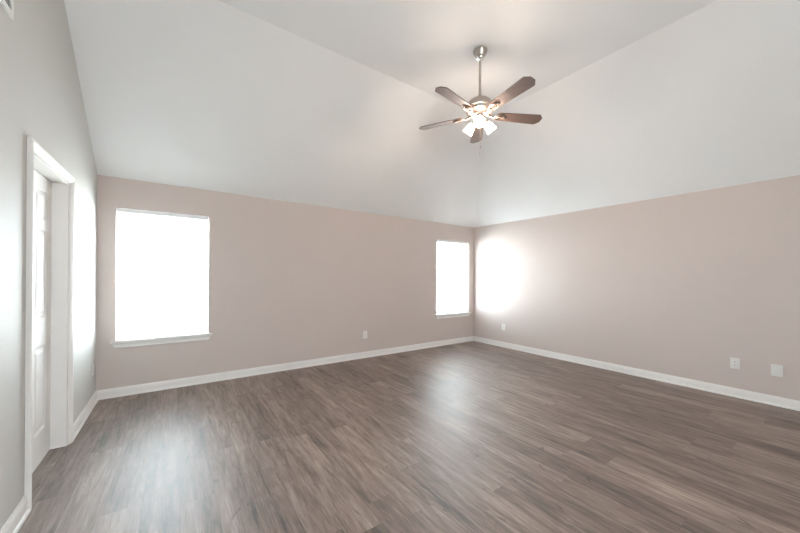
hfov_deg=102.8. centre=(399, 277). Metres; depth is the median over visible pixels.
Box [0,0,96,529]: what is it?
wall
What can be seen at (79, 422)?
baseboard
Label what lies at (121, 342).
window
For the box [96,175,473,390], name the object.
wall
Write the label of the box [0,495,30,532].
baseboard
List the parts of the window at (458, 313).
sash, sash, sill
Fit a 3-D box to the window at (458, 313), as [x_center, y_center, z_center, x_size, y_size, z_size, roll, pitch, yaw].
[1.067,0.021,6.594,0.990,1.577,0.174,0,0,-35]
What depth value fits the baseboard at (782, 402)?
4.21 m
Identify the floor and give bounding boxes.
[18,341,799,532]
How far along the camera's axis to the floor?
2.43 m
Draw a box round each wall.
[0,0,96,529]
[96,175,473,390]
[473,175,799,400]
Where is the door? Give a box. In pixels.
[24,136,74,509]
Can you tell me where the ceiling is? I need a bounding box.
[64,0,799,227]
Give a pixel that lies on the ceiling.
(325, 103)
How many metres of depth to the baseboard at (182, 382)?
4.36 m
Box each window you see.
[110,212,211,347]
[435,242,470,318]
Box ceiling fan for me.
[419,46,541,154]
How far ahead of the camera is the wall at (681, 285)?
4.21 m
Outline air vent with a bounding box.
[0,0,13,19]
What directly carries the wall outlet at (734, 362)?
attached to the wall at (681, 285)
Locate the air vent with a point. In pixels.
(8, 5)
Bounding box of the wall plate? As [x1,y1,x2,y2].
[771,364,782,376]
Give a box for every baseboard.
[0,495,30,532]
[73,391,97,440]
[97,336,472,399]
[473,336,799,410]
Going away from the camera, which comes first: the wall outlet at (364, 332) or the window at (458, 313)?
the wall outlet at (364, 332)
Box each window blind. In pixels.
[117,207,207,337]
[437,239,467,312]
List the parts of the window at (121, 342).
sill, sash, sash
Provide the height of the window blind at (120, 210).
1.458 m
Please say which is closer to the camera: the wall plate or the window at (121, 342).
the wall plate
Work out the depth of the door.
2.38 m
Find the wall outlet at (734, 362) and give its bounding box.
[730,357,739,368]
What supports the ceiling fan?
hanging from the ceiling
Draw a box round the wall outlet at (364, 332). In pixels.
[363,331,366,338]
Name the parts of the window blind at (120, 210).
ladder cord, rail, ladder cord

